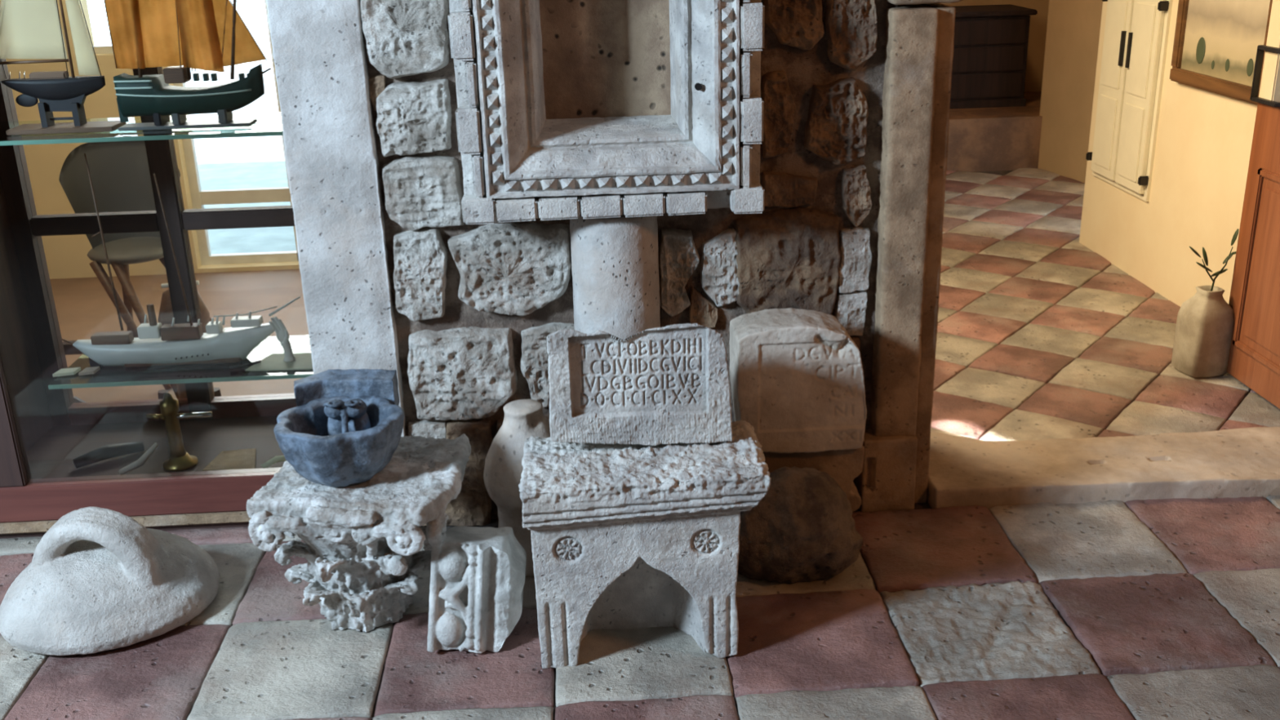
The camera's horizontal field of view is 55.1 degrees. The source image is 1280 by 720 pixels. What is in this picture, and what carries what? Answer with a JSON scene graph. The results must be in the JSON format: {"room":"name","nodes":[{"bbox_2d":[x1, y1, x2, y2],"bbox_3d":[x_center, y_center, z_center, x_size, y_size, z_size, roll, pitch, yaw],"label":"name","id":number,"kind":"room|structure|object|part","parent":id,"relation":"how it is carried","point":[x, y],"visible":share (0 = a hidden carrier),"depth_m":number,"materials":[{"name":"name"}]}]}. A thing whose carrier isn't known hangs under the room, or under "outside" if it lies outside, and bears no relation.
{"room":"museum","nodes":[
{"label":"museum","id":0,"kind":"room"},
{"bbox_2d":[0,0,299,279],"bbox_3d":[-2.182,-1.975,5.122,2.450,3.500,0.200,-3,20,-2],"label":"wall","id":1,"kind":"structure","parent":0,"point":[66,257],"depth_m":5.42,"materials":[{"name":"yellow paint"}]},
{"bbox_2d":[92,45,113,53],"bbox_3d":[-2.326,-1.812,5.152,0.190,1.020,0.040,-3,20,-2],"label":"window","id":2,"kind":"structure","parent":1,"relation":"in","point":[98,49],"depth_m":5.30,"materials":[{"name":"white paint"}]},
{"bbox_2d":[173,0,298,265],"bbox_3d":[-1.596,-1.440,5.330,0.910,2.080,0.040,-3,20,-2],"label":"window","id":3,"kind":"structure","parent":1,"relation":"in","point":[199,197],"depth_m":5.56,"materials":[{"name":"white paint"}]},
{"bbox_3d":[-2.030,-1.421,5.312,0.040,2.080,0.040,-3,20,-2],"label":"frame","id":4,"kind":"part","parent":3,"relation":"part of","materials":[{"name":"white paint"}]},
{"bbox_3d":[-1.568,-0.482,5.681,0.830,0.040,0.040,-3,20,-2],"label":"frame","id":5,"kind":"part","parent":3,"relation":"part of","materials":[{"name":"white paint"}]},
{"bbox_3d":[-1.591,-1.440,5.331,0.040,2.080,0.040,-3,20,-2],"label":"frame","id":6,"kind":"part","parent":3,"relation":"part of","materials":[{"name":"white paint"}]},
{"bbox_2d":[360,0,897,526],"bbox_3d":[-0.123,-1.202,2.852,6.300,3.500,0.414,-3,20,-2],"label":"wall","id":7,"kind":"structure","parent":0,"point":[476,307],"depth_m":3.00,"materials":[{"name":"stone"}]},
{"bbox_2d":[265,0,405,436],"bbox_3d":[-0.740,-0.643,3.003,0.220,2.223,0.352,-3,20,-2],"label":"stone pillar","id":8,"kind":"structure","parent":7,"relation":"attached to","point":[319,55],"depth_m":2.90,"materials":[{"name":"stone"}]},
{"bbox_2d":[448,0,764,224],"bbox_3d":[-0.080,-0.855,2.780,0.696,1.029,0.316,-3,20,-2],"label":"surround","id":9,"kind":"object","parent":7,"relation":"attached to","point":[566,109],"visible":1,"depth_m":2.80,"materials":[{"name":"stone"}]},
{"bbox_3d":[-0.085,-0.888,2.871,0.311,0.685,0.015,-3,20,-2],"label":"panel","id":10,"kind":"part","parent":9,"relation":"part of","materials":[{"name":"beige stone"}]},
{"bbox_3d":[-0.072,-0.544,2.911,0.342,0.044,0.163,-3,20,-2],"label":"sill","id":11,"kind":"part","parent":9,"relation":"part of","materials":[{"name":"stone"}]},
{"bbox_2d":[569,212,660,339],"bbox_3d":[-0.060,-0.211,3.012,0.216,0.329,0.216,-12,23,-26],"label":"drum","id":12,"kind":"object","parent":7,"relation":"attached to","point":[615,264],"visible":0.77,"depth_m":2.92,"materials":[{"name":"stone"}]},
{"bbox_2d":[854,0,962,512],"bbox_3d":[0.643,-0.698,3.042,0.206,2.226,0.394,-3,20,-2],"label":"trim","id":13,"kind":"structure","parent":7,"relation":"attached to","point":[920,33],"depth_m":3.03,"materials":[{"name":"stone"}]},
{"bbox_2d":[926,426,1279,509],"bbox_3d":[1.469,0.295,3.441,1.427,0.106,0.434,-2,20,0],"label":"door threshold","id":14,"kind":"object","parent":7,"relation":"attached to","point":[1244,462],"depth_m":3.32,"materials":[{"name":"stone"}]},
{"bbox_2d":[1226,0,1279,408],"bbox_3d":[1.939,-0.828,3.470,0.065,2.038,0.625,-3,20,-2],"label":"door","id":15,"kind":"structure","parent":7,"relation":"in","point":[1254,357],"depth_m":3.79,"materials":[{"name":"orange wood"}]},
{"bbox_3d":[1.927,-0.319,3.886,0.013,0.580,0.022,-3,20,-2],"label":"moulding","id":16,"kind":"part","parent":15,"relation":"part of","materials":[{"name":"orange wood"}]},
{"bbox_3d":[1.946,0.020,3.772,0.013,0.022,0.470,-3,20,-2],"label":"moulding","id":17,"kind":"part","parent":15,"relation":"part of","materials":[{"name":"orange wood"}]},
{"bbox_3d":[1.941,-0.242,3.676,0.009,0.480,0.370,-3,20,-2],"label":"panel","id":18,"kind":"part","parent":15,"relation":"part of","materials":[{"name":"orange wood"}]},
{"bbox_3d":[1.931,-0.504,3.580,0.013,0.022,0.470,-3,20,-2],"label":"moulding","id":19,"kind":"part","parent":15,"relation":"part of","materials":[{"name":"orange wood"}]},
{"bbox_2d":[0,160,1279,719],"bbox_3d":[-1.437,0.428,3.644,9.400,0.245,10.100,-3,20,-2],"label":"floor","id":20,"kind":"structure","parent":0,"point":[1164,609],"depth_m":2.81,"materials":[{"name":"tile"}]},
{"bbox_2d":[0,506,219,655],"bbox_3d":[-1.236,0.461,2.830,0.480,0.254,0.439,-3,20,-2],"label":"lid","id":21,"kind":"object","parent":20,"relation":"on","point":[98,580],"visible":1,"depth_m":2.73,"materials":[{"name":"white stone"}]},
{"bbox_2d":[58,140,211,398],"bbox_3d":[-1.737,-0.321,4.217,0.425,0.806,0.541,-3,20,-2],"label":"chair","id":22,"kind":"object","parent":20,"relation":"on","point":[119,171],"visible":0.56,"depth_m":4.26,"materials":[{"name":"brown wood"}]},
{"bbox_3d":[-1.759,-0.381,4.258,0.300,0.066,0.285,-3,20,-2],"label":"seat","id":23,"kind":"part","parent":22,"relation":"part of","materials":[{"name":"grey fabric"}]},
{"bbox_3d":[-1.855,-0.211,4.451,0.034,0.440,0.187,-13,23,-28],"label":"leg","id":24,"kind":"part","parent":22,"relation":"part of","materials":[{"name":"brown wood"}]},
{"bbox_3d":[-1.738,-0.118,4.188,0.246,0.444,0.148,-3,20,-2],"label":"leg","id":25,"kind":"part","parent":22,"relation":"part of","materials":[{"name":"brown wood"}]},
{"bbox_3d":[-1.660,-0.101,4.134,0.236,0.446,0.227,-3,20,-2],"label":"leg","id":26,"kind":"part","parent":22,"relation":"part of","materials":[{"name":"brown wood"}]},
{"bbox_3d":[-1.620,-0.217,4.449,0.226,0.442,0.035,-16,25,-35],"label":"leg","id":27,"kind":"part","parent":22,"relation":"part of","materials":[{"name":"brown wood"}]},
{"bbox_2d":[0,58,313,538],"bbox_3d":[-1.317,-0.669,3.104,0.930,2.190,0.575,-3,20,-2],"label":"display cabinet","id":28,"kind":"object","parent":20,"relation":"on","point":[42,428],"depth_m":3.39,"materials":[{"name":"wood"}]},
{"bbox_3d":[-1.673,-0.636,2.826,0.123,2.040,0.050,-3,20,-2],"label":"post","id":29,"kind":"part","parent":28,"relation":"part of","materials":[{"name":"brown wood"}]},
{"bbox_3d":[-1.764,-0.651,3.090,0.035,2.190,0.565,-3,20,-2],"label":"panel","id":30,"kind":"part","parent":28,"relation":"part of","materials":[{"name":"brown wood"}]},
{"bbox_3d":[-1.735,-0.732,3.310,0.050,2.190,0.060,-3,20,-2],"label":"post","id":31,"kind":"part","parent":28,"relation":"part of","materials":[{"name":"brown wood"}]},
{"bbox_2d":[0,0,126,135],"bbox_3d":[-1.436,-0.884,2.909,0.285,0.677,0.100,-3,20,-2],"label":"model","id":32,"kind":"object","parent":28,"relation":"on","point":[29,28],"visible":1,"depth_m":2.96},
{"bbox_3d":[-1.458,-0.604,3.010,0.014,0.060,0.044,-3,20,-2],"label":"stand leg","id":33,"kind":"part","parent":32,"relation":"part of","materials":[{"name":"paint"}]},
{"bbox_3d":[-1.379,-0.606,3.014,0.014,0.057,0.044,-3,20,-2],"label":"stand leg","id":34,"kind":"part","parent":32,"relation":"part of","materials":[{"name":"paint"}]},
{"bbox_2d":[52,367,80,377],"bbox_3d":[-1.491,0.032,3.190,0.055,0.008,0.045,-3,20,-2],"label":"tablet","id":35,"kind":"object","parent":28,"relation":"on","point":[64,371],"visible":1,"depth_m":3.18,"materials":[{"name":"stone"}]},
{"bbox_3d":[-1.544,-1.047,3.206,0.350,1.358,0.006,-3,20,-2],"label":"pane","id":36,"kind":"part","parent":28,"relation":"part of","materials":[{"name":"clear glass"}]},
{"bbox_2d":[78,366,100,375],"bbox_3d":[-1.433,0.029,3.192,0.038,0.008,0.045,-3,20,-2],"label":"tablet","id":37,"kind":"object","parent":28,"relation":"on","point":[87,371],"visible":1,"depth_m":3.18,"materials":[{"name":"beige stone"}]},
{"bbox_3d":[-1.525,-0.384,3.446,0.350,0.052,0.045,-3,20,-2],"label":"rail","id":38,"kind":"part","parent":28,"relation":"part of","materials":[{"name":"black wood"}]},
{"bbox_2d":[72,441,144,468],"bbox_3d":[-1.460,0.253,3.368,0.183,0.044,0.040,-15,24,-32],"label":"fragment","id":39,"kind":"object","parent":28,"relation":"on","point":[112,451],"visible":1,"depth_m":3.35,"materials":[{"name":"grey stone"}]},
{"bbox_3d":[-1.517,-0.117,3.547,0.350,0.520,0.006,-3,20,-2],"label":"pane","id":40,"kind":"part","parent":28,"relation":"part of","materials":[{"name":"clear glass"}]},
{"bbox_3d":[-1.508,0.208,3.663,0.350,0.170,0.045,-3,20,-2],"label":"rail","id":41,"kind":"part","parent":28,"relation":"part of","materials":[{"name":"brown wood"}]},
{"bbox_3d":[-1.333,0.264,3.261,0.112,0.085,0.022,-4,20,-7],"label":"curved handle","id":42,"kind":"part","parent":28,"relation":"part of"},
{"bbox_3d":[-1.229,-0.655,2.842,0.768,2.040,0.005,-3,20,-2],"label":"pane","id":43,"kind":"part","parent":28,"relation":"part of","materials":[{"name":"clear glass"}]},
{"bbox_2d":[0,115,282,141],"bbox_3d":[-1.273,-0.579,3.065,0.827,0.010,0.315,-3,20,-2],"label":"glass shelf","id":44,"kind":"object","parent":28,"relation":"attached to","point":[267,126],"depth_m":3.01,"materials":[{"name":"white"}]},
{"bbox_3d":[-1.277,0.352,3.210,0.930,0.100,0.050,-3,20,-2],"label":"rail","id":45,"kind":"part","parent":28,"relation":"part of","materials":[{"name":"red wood"}]},
{"bbox_3d":[-1.292,0.255,3.464,0.930,0.028,0.495,-3,20,-2],"label":"board","id":46,"kind":"part","parent":28,"relation":"part of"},
{"bbox_3d":[-1.328,-0.748,3.322,0.065,2.190,0.050,-3,20,-2],"label":"post","id":47,"kind":"part","parent":28,"relation":"part of","materials":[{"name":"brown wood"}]},
{"bbox_2d":[146,392,213,471],"bbox_3d":[-1.234,0.185,3.301,0.173,0.210,0.090,-3,20,-2],"label":"instrument","id":48,"kind":"object","parent":28,"relation":"on","point":[180,460],"visible":1,"depth_m":3.29,"materials":[{"name":"gold metal"}]},
{"bbox_2d":[62,153,300,369],"bbox_3d":[-1.208,-0.254,3.162,0.631,0.572,0.092,-3,20,-2],"label":"model","id":49,"kind":"object","parent":28,"relation":"on","point":[156,344],"visible":0.95,"depth_m":3.21},
{"bbox_3d":[-1.497,-0.046,3.222,0.041,0.024,0.006,-3,20,-2],"label":"stern rail","id":50,"kind":"part","parent":49,"relation":"part of","materials":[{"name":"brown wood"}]},
{"bbox_3d":[-1.036,-0.127,3.219,0.168,0.023,0.003,-3,20,-2],"label":"railing","id":51,"kind":"part","parent":49,"relation":"part of","materials":[{"name":"white paint"}]},
{"bbox_2d":[48,337,313,385],"bbox_3d":[-1.178,0.000,3.281,0.669,0.010,0.315,-3,20,-2],"label":"glass shelf","id":52,"kind":"object","parent":28,"relation":"attached to","point":[211,373],"depth_m":3.19,"materials":[{"name":"white"}]},
{"bbox_2d":[103,0,271,131],"bbox_3d":[-1.095,-0.874,2.920,0.380,0.632,0.103,-3,20,-2],"label":"model","id":53,"kind":"object","parent":28,"relation":"on","point":[209,35],"visible":1,"depth_m":2.96},
{"bbox_3d":[-1.115,-1.066,3.224,0.380,1.358,0.006,-3,20,-2],"label":"pane","id":54,"kind":"part","parent":28,"relation":"part of","materials":[{"name":"clear glass"}]},
{"bbox_2d":[202,448,256,471],"bbox_3d":[-1.100,0.275,3.331,0.140,0.011,0.140,-3,20,-2],"label":"label","id":55,"kind":"object","parent":28,"relation":"on","point":[243,459],"visible":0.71,"depth_m":3.32,"materials":[{"name":"paper"}]},
{"bbox_3d":[-1.095,-0.403,3.464,0.380,0.052,0.045,-3,20,-2],"label":"rail","id":56,"kind":"part","parent":28,"relation":"part of","materials":[{"name":"black wood"}]},
{"bbox_3d":[-1.088,-0.136,3.565,0.380,0.520,0.006,-3,20,-2],"label":"pane","id":57,"kind":"part","parent":28,"relation":"part of","materials":[{"name":"clear glass"}]},
{"bbox_2d":[229,360,261,370],"bbox_3d":[-1.027,0.015,3.194,0.082,0.012,0.016,-13,23,-28],"label":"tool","id":58,"kind":"object","parent":28,"relation":"on","point":[242,366],"visible":1,"depth_m":3.18,"materials":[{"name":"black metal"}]},
{"bbox_3d":[-1.079,0.189,3.682,0.380,0.170,0.045,-3,20,-2],"label":"rail","id":59,"kind":"part","parent":28,"relation":"part of","materials":[{"name":"brown wood"}]},
{"bbox_2d":[261,455,285,467],"bbox_3d":[-0.970,0.269,3.312,0.107,0.028,0.019,-16,25,-35],"label":"bone","id":60,"kind":"object","parent":28,"relation":"on","point":[279,458],"visible":0.55,"depth_m":3.29,"materials":[{"name":"paper"}]},
{"bbox_2d":[244,352,312,371],"bbox_3d":[-0.937,0.005,3.225,0.175,0.004,0.130,-3,20,-2],"label":"open booklet","id":61,"kind":"object","parent":28,"relation":"on","point":[273,362],"visible":0.71,"depth_m":3.21,"materials":[{"name":"paper"}]},
{"bbox_2d":[268,316,295,361],"bbox_3d":[-0.936,-0.057,3.207,0.054,0.123,0.035,-3,20,-2],"label":"figurine","id":62,"kind":"object","parent":61,"relation":"on","point":[282,333],"visible":1,"depth_m":3.20,"materials":[{"name":"white paint"}]},
{"bbox_2d":[62,337,267,403],"bbox_3d":[-1.556,0.149,4.068,0.678,0.465,0.042,-3,20,-2],"label":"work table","id":63,"kind":"object","parent":20,"relation":"on","point":[69,348],"visible":0.11,"depth_m":4.01,"materials":[{"name":"brown wood"}]},
{"bbox_3d":[-1.753,0.209,4.079,0.260,0.199,0.040,-3,20,-2],"label":"leg","id":64,"kind":"part","parent":63,"relation":"part of","materials":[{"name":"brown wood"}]},
{"bbox_3d":[-1.582,0.193,4.083,0.054,0.194,0.035,-3,20,-2],"label":"leg","id":65,"kind":"part","parent":63,"relation":"part of","materials":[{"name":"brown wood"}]},
{"bbox_3d":[-1.403,0.184,4.090,0.054,0.186,0.042,-3,20,-2],"label":"leg","id":66,"kind":"part","parent":63,"relation":"part of","materials":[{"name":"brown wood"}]},
{"bbox_2d":[157,280,214,398],"bbox_3d":[-1.384,-0.007,3.776,0.240,0.490,0.240,-3,20,-2],"label":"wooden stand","id":67,"kind":"object","parent":20,"relation":"on","point":[165,316],"visible":0.2,"depth_m":3.69,"materials":[{"name":"brown wood"}]},
{"bbox_2d":[246,433,471,632],"bbox_3d":[-0.606,0.401,2.783,0.442,0.365,0.402,0,20,4],"label":"capital","id":68,"kind":"object","parent":20,"relation":"on","point":[362,546],"visible":0.89,"depth_m":2.65,"materials":[{"name":"stone"}]},
{"bbox_2d":[273,368,404,487],"bbox_3d":[-0.652,0.157,2.711,0.275,0.180,0.332,-3,20,-2],"label":"basin","id":69,"kind":"object","parent":68,"relation":"on","point":[344,427],"visible":1,"depth_m":2.67,"materials":[{"name":"blue stone"}]},
{"bbox_2d":[426,526,526,653],"bbox_3d":[-0.357,0.489,2.695,0.212,0.247,0.214,-2,20,0],"label":"fragment","id":70,"kind":"object","parent":20,"relation":"on","point":[477,575],"visible":1,"depth_m":2.63,"materials":[{"name":"stone"}]},
{"bbox_2d":[483,399,550,576],"bbox_3d":[-0.273,0.297,2.972,0.210,0.412,0.213,-3,20,-2],"label":"jar","id":71,"kind":"object","parent":20,"relation":"on","point":[523,419],"visible":0.42,"depth_m":2.88,"materials":[{"name":"beige ceramic"}]},
{"bbox_2d":[518,420,771,668],"bbox_3d":[0.010,0.394,2.633,0.514,0.447,0.291,-3,20,-2],"label":"stone pedestal","id":72,"kind":"object","parent":20,"relation":"on","point":[624,536],"visible":0.94,"depth_m":2.52,"materials":[{"name":"stone"}]},
{"bbox_2d":[546,323,733,445],"bbox_3d":[-0.004,0.022,2.625,0.387,0.269,0.208,-3,20,-2],"label":"slab","id":73,"kind":"object","parent":72,"relation":"on","point":[668,384],"visible":1,"depth_m":2.54,"materials":[{"name":"stone"}]},
{"bbox_2d":[737,466,862,584],"bbox_3d":[0.352,0.383,2.900,0.354,0.267,0.220,-3,20,-2],"label":"boulder","id":74,"kind":"object","parent":20,"relation":"on","point":[803,528],"visible":0.76,"depth_m":2.83,"materials":[{"name":"brown stone"}]},
{"bbox_2d":[763,445,864,525],"bbox_3d":[0.365,0.305,3.118,0.370,0.261,0.206,-3,20,-2],"label":"block","id":75,"kind":"object","parent":20,"relation":"on","point":[843,466],"visible":0.1,"depth_m":3.00,"materials":[{"name":"stone"}]},
{"bbox_2d":[728,307,866,453],"bbox_3d":[0.381,0.048,2.977,0.318,0.326,0.157,-3,20,-2],"label":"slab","id":76,"kind":"object","parent":75,"relation":"on","point":[797,375],"visible":0.98,"depth_m":2.91,"materials":[{"name":"beige stone"}]},
{"bbox_2d":[1171,285,1234,377],"bbox_3d":[1.869,-0.099,4.060,0.150,0.290,0.150,-3,20,-2],"label":"vase","id":77,"kind":"object","parent":20,"relation":"on","point":[1203,332],"visible":1,"depth_m":4.01,"materials":[{"name":"beige ceramic"}]},
{"bbox_2d":[1189,228,1239,291],"bbox_3d":[1.862,-0.303,3.985,0.174,0.246,0.025,-2,20,-1],"label":"plant sprig","id":78,"kind":"object","parent":77,"relation":"in","point":[1235,235],"visible":1,"depth_m":3.97,"materials":[{"name":"green plant"}]},
{"bbox_3d":[1.849,-0.290,3.989,0.054,0.082,0.006,-3,20,-2],"label":"stem","id":79,"kind":"part","parent":78,"relation":"part of","materials":[{"name":"green plant"}]},
{"bbox_3d":[1.888,-0.276,3.991,0.056,0.191,0.009,2,20,11],"label":"stem","id":80,"kind":"part","parent":78,"relation":"part of","materials":[{"name":"green plant"}]},
{"bbox_2d":[940,0,1048,92],"bbox_3d":[1.245,-3.023,7.711,3.400,3.500,0.200,-3,20,-2],"label":"wall","id":81,"kind":"structure","parent":0,"point":[1038,22],"depth_m":8.01,"materials":[{"name":"paint"}]},
{"bbox_2d":[946,91,1042,172],"bbox_3d":[1.767,-1.410,7.702,1.900,0.350,0.980,-3,20,-2],"label":"ledge","id":82,"kind":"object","parent":81,"relation":"attached to","point":[998,138],"depth_m":7.26,"materials":[{"name":"brown stone"}]},
{"bbox_2d":[949,4,1037,109],"bbox_3d":[2.025,-1.897,7.667,0.715,0.575,0.480,-3,20,-2],"label":"dresser","id":83,"kind":"object","parent":82,"relation":"on","point":[989,59],"visible":0.54,"depth_m":7.46,"materials":[{"name":"brown wood"}]},
{"bbox_3d":[2.044,-1.678,7.519,0.600,0.145,0.020,-3,20,-2],"label":"drawer","id":84,"kind":"part","parent":83,"relation":"part of","materials":[{"name":"brown wood"}]},
{"bbox_3d":[2.039,-1.828,7.463,0.600,0.145,0.020,-3,20,-2],"label":"drawer","id":85,"kind":"part","parent":83,"relation":"part of","materials":[{"name":"brown wood"}]},
{"bbox_3d":[2.035,-1.978,7.408,0.600,0.145,0.020,-3,20,-2],"label":"drawer","id":86,"kind":"part","parent":83,"relation":"part of","materials":[{"name":"brown wood"}]},
{"bbox_2d":[1038,0,1102,182],"bbox_3d":[2.559,-2.564,6.356,0.430,3.500,0.900,-3,20,-2],"label":"wall","id":87,"kind":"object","parent":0,"point":[1073,26],"depth_m":6.92,"materials":[{"name":"paint"}]},
{"bbox_2d":[1079,0,1257,306],"bbox_3d":[2.155,-1.731,4.115,0.200,3.500,2.170,-3,20,-2],"label":"wall","id":88,"kind":"structure","parent":0,"point":[1204,141],"depth_m":4.71,"materials":[{"name":"beige paint"}]},
{"bbox_2d":[1085,0,1173,201],"bbox_3d":[2.007,-1.400,4.990,0.050,1.415,0.550,-3,20,-2],"label":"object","id":89,"kind":"object","parent":88,"relation":"attached to","point":[1136,32],"visible":1,"depth_m":5.02,"materials":[{"name":"beige paint"}]},
{"bbox_3d":[2.004,-0.982,5.281,0.008,0.300,0.170,-3,20,-2],"label":"panel","id":90,"kind":"part","parent":89,"relation":"part of","materials":[{"name":"beige paint"}]},
{"bbox_3d":[2.004,-1.442,5.113,0.021,1.360,0.240,-3,20,-2],"label":"door","id":91,"kind":"part","parent":89,"relation":"part of","materials":[{"name":"beige paint"}]},
{"bbox_3d":[1.994,-1.329,5.154,0.008,0.360,0.170,-3,20,-2],"label":"panel","id":92,"kind":"part","parent":89,"relation":"part of","materials":[{"name":"beige paint"}]},
{"bbox_3d":[2.018,-0.894,5.039,0.008,0.300,0.175,-3,20,-2],"label":"panel","id":93,"kind":"part","parent":89,"relation":"part of","materials":[{"name":"beige paint"}]},
{"bbox_3d":[2.018,-1.354,4.871,0.021,1.360,0.245,-3,20,-2],"label":"door","id":94,"kind":"part","parent":89,"relation":"part of","materials":[{"name":"beige paint"}]},
{"bbox_3d":[2.008,-1.241,4.912,0.008,0.360,0.175,-3,20,-2],"label":"panel","id":95,"kind":"part","parent":89,"relation":"part of","materials":[{"name":"beige paint"}]},
{"bbox_2d":[1169,0,1272,104],"bbox_3d":[2.050,-1.243,4.269,0.038,0.615,0.675,-3,20,-2],"label":"framed picture","id":96,"kind":"object","parent":88,"relation":"attached to","point":[1216,42],"visible":0.96,"depth_m":4.33},
{"bbox_3d":[2.058,-0.978,4.366,0.038,0.050,0.675,-3,20,-2],"label":"frame rail","id":97,"kind":"part","parent":96,"relation":"part of","materials":[{"name":"brown wood"}]},
{"label":"outside","id":98,"kind":"structure","parent":0,"visible":0},
{"bbox_2d":[92,26,284,164],"bbox_3d":[-5.223,-3.116,13.703,9.000,0.200,11.590,-3,20,-2],"label":"window view","id":99,"kind":"structure","parent":98,"point":[250,148],"depth_m":10.52,"materials":[{"name":"white"}]}
]}

